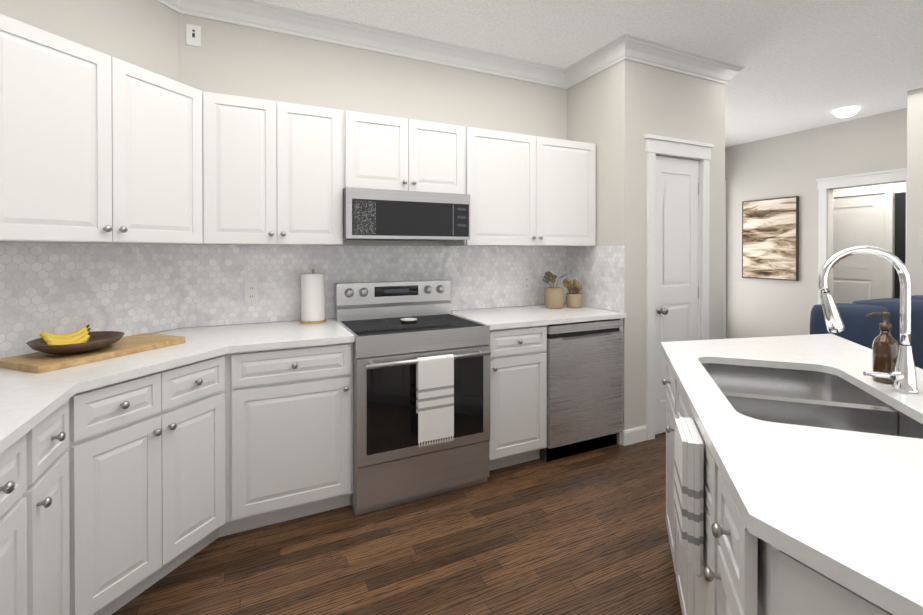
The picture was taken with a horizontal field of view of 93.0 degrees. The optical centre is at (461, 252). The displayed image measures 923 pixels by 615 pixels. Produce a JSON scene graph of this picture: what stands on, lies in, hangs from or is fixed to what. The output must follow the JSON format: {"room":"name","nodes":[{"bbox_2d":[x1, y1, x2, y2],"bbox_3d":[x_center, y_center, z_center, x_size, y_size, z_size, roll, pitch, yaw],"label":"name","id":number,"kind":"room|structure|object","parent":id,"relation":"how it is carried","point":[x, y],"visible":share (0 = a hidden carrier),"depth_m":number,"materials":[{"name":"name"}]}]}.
{"room":"kitchen","nodes":[
{"label":"kitchen","id":0,"kind":"room"},
{"bbox_2d":[0,0,178,332],"bbox_3d":[-1.814,-0.051,1.933,0.120,2.780,1.200,0,0,20],"label":"wall","id":1,"kind":"structure","parent":0,"point":[143,34],"depth_m":2.13,"materials":[{"name":"grey paint"}]},
{"bbox_2d":[0,14,123,243],"bbox_3d":[-1.485,-0.422,1.597,0.344,0.758,0.390,0,0,-25],"label":"upper cabinet","id":2,"kind":"object","parent":1,"relation":"attached to","point":[97,147],"depth_m":1.62,"materials":[{"name":"white wood"}]},
{"bbox_2d":[0,243,179,358],"bbox_3d":[-1.755,0.191,1.913,0.006,0.462,1.120,0,0,19],"label":"backsplash","id":3,"kind":"structure","parent":1,"relation":"attached to","point":[67,288],"depth_m":2.00,"materials":[{"name":"tile"}]},
{"bbox_2d":[124,61,219,244],"bbox_3d":[-1.348,-0.424,1.979,0.390,0.758,0.344,0,0,-25],"label":"upper cabinet","id":4,"kind":"object","parent":1,"relation":"attached to","point":[172,175],"depth_m":2.02,"materials":[{"name":"white wood"}]},
{"bbox_2d":[155,0,743,88],"bbox_3d":[0.439,-1.383,1.767,4.647,0.114,5.080,0,0,-25],"label":"crown molding","id":5,"kind":"structure","parent":1,"relation":"attached to","point":[272,18],"depth_m":3.01,"materials":[{"name":"white wood"}]},
{"bbox_2d":[179,13,566,327],"bbox_3d":[-0.392,-0.057,3.062,2.960,2.780,0.120,0,0,-25],"label":"wall","id":6,"kind":"structure","parent":0,"point":[235,59],"depth_m":2.86,"materials":[{"name":"grey paint"}]},
{"bbox_2d":[186,24,200,46],"bbox_3d":[-1.504,-1.219,2.459,0.070,0.115,0.007,0,0,-25],"label":"electrical outlet plate","id":7,"kind":"object","parent":6,"relation":"attached to","point":[193,35],"visible":1,"depth_m":2.46,"materials":[{"name":"white plastic"}]},
{"bbox_2d":[216,93,347,244],"bbox_3d":[-1.067,-0.427,2.457,0.721,0.766,0.379,0,0,-25],"label":"upper cabinet","id":8,"kind":"object","parent":6,"relation":"attached to","point":[283,165],"depth_m":2.34,"materials":[{"name":"white wood"}]},
{"bbox_2d":[180,245,566,327],"bbox_3d":[-0.352,0.185,3.013,2.690,0.462,0.006,0,0,-25],"label":"backsplash","id":9,"kind":"structure","parent":6,"relation":"attached to","point":[214,279],"depth_m":2.79,"materials":[{"name":"tile"}]},
{"bbox_2d":[245,282,257,301],"bbox_3d":[-1.239,0.235,2.586,0.070,0.115,0.008,0,0,-25],"label":"electrical outlet","id":10,"kind":"object","parent":9,"relation":"attached to","point":[251,292],"visible":1,"depth_m":2.58,"materials":[{"name":"white plastic"}]},
{"bbox_2d":[523,275,530,289],"bbox_3d":[0.510,0.236,3.413,0.070,0.115,0.008,0,0,-25],"label":"electrical outlet","id":11,"kind":"object","parent":9,"relation":"attached to","point":[526,282],"visible":1,"depth_m":3.41,"materials":[{"name":"white plastic"}]},
{"bbox_2d":[348,111,467,193],"bbox_3d":[-0.392,-0.589,2.796,0.769,0.444,0.341,0,0,-25],"label":"upper cabinet","id":12,"kind":"object","parent":6,"relation":"attached to","point":[385,152],"depth_m":2.63,"materials":[{"name":"white wood"}]},
{"bbox_2d":[343,187,469,240],"bbox_3d":[-0.376,-0.220,2.764,0.765,0.287,0.404,0,0,-25],"label":"microwave","id":13,"kind":"object","parent":12,"relation":"attached to","point":[383,215],"visible":0.98,"depth_m":2.56,"materials":[{"name":"metal"}]},
{"bbox_2d":[445,127,595,245],"bbox_3d":[0.417,-0.430,3.179,1.148,0.766,0.341,0,0,-25],"label":"upper cabinet","id":14,"kind":"object","parent":6,"relation":"attached to","point":[524,190],"depth_m":3.02,"materials":[{"name":"white wood"}]},
{"bbox_2d":[111,432,681,614],"bbox_3d":[2.071,1.369,1.789,9.100,0.060,8.100,0,0,-25],"label":"floor","id":15,"kind":"structure","parent":0,"point":[585,533],"depth_m":1.94,"materials":[{"name":"brown wood"}]},
{"bbox_2d":[0,546,51,614],"bbox_3d":[-1.310,0.902,0.780,0.626,0.886,0.677,0,0,-25],"label":"base cabinet","id":16,"kind":"object","parent":15,"relation":"on","point":[25,575],"depth_m":1.14,"materials":[{"name":"white wood"}]},
{"bbox_2d":[52,538,75,614],"bbox_3d":[-1.469,0.900,1.117,0.626,0.886,0.340,0,0,-25],"label":"base cabinet","id":17,"kind":"object","parent":15,"relation":"on","point":[63,553],"depth_m":1.37,"materials":[{"name":"white wood"}]},
{"bbox_2d":[76,518,175,614],"bbox_3d":[-1.213,0.989,1.593,0.257,0.704,0.248,0,0,-25],"label":"base cabinet","id":18,"kind":"object","parent":15,"relation":"on","point":[115,567],"depth_m":1.58,"materials":[{"name":"white wood"}]},
{"bbox_2d":[176,506,227,567],"bbox_3d":[-1.131,0.988,1.823,0.248,0.704,0.258,0,0,-25],"label":"base cabinet","id":19,"kind":"object","parent":15,"relation":"on","point":[194,532],"depth_m":1.88,"materials":[{"name":"white wood"}]},
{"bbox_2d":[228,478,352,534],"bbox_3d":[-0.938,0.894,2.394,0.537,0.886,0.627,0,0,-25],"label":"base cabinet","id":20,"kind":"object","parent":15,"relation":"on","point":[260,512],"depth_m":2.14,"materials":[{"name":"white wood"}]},
{"bbox_2d":[0,318,354,553],"bbox_3d":[-1.124,0.440,1.558,1.616,0.030,1.962,0,0,-25],"label":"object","id":21,"kind":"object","parent":20,"relation":"on","point":[224,415],"depth_m":1.77,"materials":[{"name":"white wood"}]},
{"bbox_2d":[0,333,184,372],"bbox_3d":[-1.517,0.411,1.847,0.280,0.025,0.560,0,0,20],"label":"cutting board","id":22,"kind":"object","parent":21,"relation":"on","point":[38,362],"visible":0.96,"depth_m":1.71,"materials":[{"name":"brown wood"}]},
{"bbox_2d":[26,324,124,353],"bbox_3d":[-1.553,0.347,1.775,0.298,0.100,0.298,0,0,-25],"label":"fruit bowl","id":23,"kind":"object","parent":22,"relation":"on","point":[83,339],"visible":1,"depth_m":1.72,"materials":[{"name":"brown wood"}]},
{"bbox_2d":[300,269,325,323],"bbox_3d":[-0.892,0.260,2.634,0.150,0.319,0.150,0,0,-25],"label":"paper towel","id":24,"kind":"object","parent":21,"relation":"on","point":[313,297],"visible":1,"depth_m":2.58,"materials":[{"name":"white paper"}]},
{"bbox_2d":[334,280,490,515],"bbox_3d":[-0.306,0.765,2.620,0.765,1.140,0.732,0,0,-25],"label":"range","id":25,"kind":"object","parent":15,"relation":"on","point":[394,463],"visible":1,"depth_m":2.38,"materials":[{"name":"metal"}]},
{"bbox_2d":[400,318,416,321],"bbox_3d":[-0.324,0.416,2.699,0.104,0.012,0.104,0,0,-25],"label":"spoon rest","id":26,"kind":"object","parent":25,"relation":"on","point":[408,319],"visible":1,"depth_m":2.71,"materials":[{"name":"white ceramic"}]},
{"bbox_2d":[416,354,453,446],"bbox_3d":[-0.139,0.773,2.307,0.200,0.458,0.035,0,0,-25],"label":"towel","id":27,"kind":"object","parent":25,"relation":"hanging from","point":[435,393],"visible":0.98,"depth_m":2.29,"materials":[{"name":"white fabric"}]},
{"bbox_2d":[452,303,625,470],"bbox_3d":[0.512,0.875,3.062,1.086,0.915,0.658,0,0,-25],"label":"base cabinet","id":28,"kind":"object","parent":15,"relation":"on","point":[518,385],"visible":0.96,"depth_m":2.68,"materials":[{"name":"white wood"}]},
{"bbox_2d":[539,271,582,308],"bbox_3d":[0.730,0.279,3.314,0.359,0.272,0.293,0,0,-25],"label":"potted plants","id":29,"kind":"object","parent":28,"relation":"on","point":[553,297],"visible":1,"depth_m":3.26,"materials":[{"name":"brown ceramic"}]},
{"bbox_2d":[540,319,622,461],"bbox_3d":[0.697,0.896,3.150,0.608,0.872,0.620,0,0,-25],"label":"dishwasher","id":30,"kind":"object","parent":15,"relation":"on","point":[584,385],"visible":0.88,"depth_m":2.86,"materials":[{"name":"grey metal"}]},
{"bbox_2d":[666,478,920,614],"bbox_3d":[1.598,0.901,0.560,1.925,0.890,3.216,0,0,-25],"label":"kitchen island","id":31,"kind":"object","parent":15,"relation":"on","point":[745,569],"depth_m":0.75,"materials":[{"name":"wood"}]},
{"bbox_2d":[674,417,703,574],"bbox_3d":[0.605,0.632,1.171,0.047,0.322,0.190,0,0,20],"label":"towel","id":32,"kind":"object","parent":31,"relation":"hanging from","point":[688,476],"visible":0.98,"depth_m":1.09,"materials":[{"name":"white fabric"}]},
{"bbox_2d":[661,334,922,614],"bbox_3d":[1.635,0.445,0.578,1.980,0.030,3.290,0,0,-25],"label":"island countertop","id":33,"kind":"structure","parent":31,"relation":"on","point":[822,455],"depth_m":0.99,"materials":[{"name":"white stone"}]},
{"bbox_2d":[818,246,918,393],"bbox_3d":[1.283,0.202,1.383,0.190,0.447,0.190,0,0,-25],"label":"faucet","id":34,"kind":"object","parent":33,"relation":"on","point":[902,376],"visible":0.98,"depth_m":1.35,"materials":[{"name":"silver metal"}]},
{"bbox_2d":[866,312,898,383],"bbox_3d":[1.393,0.311,1.445,0.070,0.228,0.070,0,0,-25],"label":"soap dispenser","id":35,"kind":"object","parent":33,"relation":"on","point":[885,346],"visible":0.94,"depth_m":1.43,"materials":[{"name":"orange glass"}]},
{"bbox_2d":[810,295,922,368],"bbox_3d":[3.014,0.831,3.383,2.130,1.000,0.980,0,0,-25],"label":"sofa","id":36,"kind":"object","parent":15,"relation":"on","point":[862,328],"visible":0.25,"depth_m":2.71,"materials":[{"name":"blue fabric"}]},
{"bbox_2d":[567,69,606,309],"bbox_3d":[1.031,-0.059,3.409,0.150,2.780,0.470,0,0,-25],"label":"wall","id":37,"kind":"structure","parent":0,"point":[587,99],"depth_m":3.28,"materials":[{"name":"grey paint"}]},
{"bbox_2d":[567,246,624,312],"bbox_3d":[0.993,0.183,3.309,0.006,0.462,0.620,0,0,-25],"label":"backsplash","id":38,"kind":"structure","parent":37,"relation":"attached to","point":[597,273],"depth_m":3.24,"materials":[{"name":"tile"}]},
{"bbox_2d":[255,0,922,146],"bbox_3d":[2.071,-1.471,1.775,9.100,0.060,8.100,0,0,-25],"label":"ceiling","id":39,"kind":"structure","parent":0,"point":[808,64],"depth_m":2.93,"materials":[{"name":"white paint"}]},
{"bbox_2d":[833,106,859,117],"bbox_3d":[3.920,-1.417,4.463,0.210,0.072,0.210,0,0,-25],"label":"flush ceiling light","id":40,"kind":"object","parent":39,"relation":"attached to","point":[845,112],"visible":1,"depth_m":4.41,"materials":[{"name":"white glass"}]},
{"bbox_2d":[607,60,718,429],"bbox_3d":[1.523,-0.058,3.282,0.930,2.780,0.120,0,0,-25],"label":"wall","id":41,"kind":"structure","parent":0,"point":[617,112],"depth_m":3.11,"materials":[{"name":"grey paint"}]},
{"bbox_2d":[622,426,646,445],"bbox_3d":[3.020,1.275,4.574,4.764,0.100,2.234,0,0,-25],"label":"baseboard","id":42,"kind":"structure","parent":41,"relation":"attached to","point":[634,435],"depth_m":3.06,"materials":[{"name":"white wood"}]},
{"bbox_2d":[655,156,698,433],"bbox_3d":[1.608,0.310,3.261,0.498,2.028,0.107,0,0,-25],"label":"pantry door","id":43,"kind":"structure","parent":41,"relation":"in","point":[676,240],"depth_m":3.26,"materials":[{"name":"white wood"}]},
{"bbox_2d":[644,134,713,439],"bbox_3d":[1.591,0.249,3.297,0.705,2.165,0.154,0,0,-25],"label":"door frame","id":44,"kind":"structure","parent":41,"relation":"attached to","point":[658,144],"depth_m":3.14,"materials":[{"name":"white wood"}]},
{"bbox_2d":[719,83,724,338],"bbox_3d":[1.669,-0.063,4.224,0.140,2.780,1.700,0,0,-25],"label":"wall","id":45,"kind":"structure","parent":0,"point":[721,86],"depth_m":3.47,"materials":[{"name":"grey paint"}]},
{"bbox_2d":[725,108,906,338],"bbox_3d":[4.152,-0.069,5.243,0.120,2.780,2.220,0,0,-25],"label":"wall","id":46,"kind":"structure","parent":0,"point":[799,163],"depth_m":5.32,"materials":[{"name":"grey paint"}]},
{"bbox_2d":[742,196,798,280],"bbox_3d":[3.909,-0.170,5.570,0.035,1.020,0.660,0,0,-25],"label":"framed art","id":47,"kind":"object","parent":46,"relation":"attached to","point":[770,238],"visible":0.96,"depth_m":5.53,"materials":[{"name":"brown"}]},
{"bbox_2d":[816,168,906,304],"bbox_3d":[4.374,0.237,4.736,0.152,2.175,0.870,0,0,-25],"label":"trim","id":48,"kind":"structure","parent":46,"relation":"attached to","point":[825,235],"depth_m":5.02,"materials":[{"name":"white wood"}]},
{"bbox_2d":[834,182,905,276],"bbox_3d":[5.081,-0.070,5.616,0.120,2.780,2.100,0,0,-25],"label":"wall","id":49,"kind":"structure","parent":0,"point":[899,187],"depth_m":5.26,"materials":[{"name":"grey paint"}]},
{"bbox_2d":[834,186,893,297],"bbox_3d":[4.974,0.264,5.645,0.049,2.110,0.890,0,0,-25],"label":"door frame","id":50,"kind":"structure","parent":49,"relation":"attached to","point":[889,247],"depth_m":5.27,"materials":[{"name":"white wood"}]},
{"bbox_2d":[833,192,905,303],"bbox_3d":[5.080,0.303,5.429,0.036,2.025,1.220,0,0,-25],"label":"hall door","id":51,"kind":"structure","parent":49,"relation":"in","point":[858,220],"depth_m":5.49,"materials":[{"name":"white wood"}]},
{"bbox_2d":[906,87,922,295],"bbox_3d":[4.882,-0.064,4.294,1.870,2.780,0.120,0,0,-25],"label":"wall","id":52,"kind":"structure","parent":0,"point":[914,252],"depth_m":3.90,"materials":[{"name":"grey paint"}]}
]}

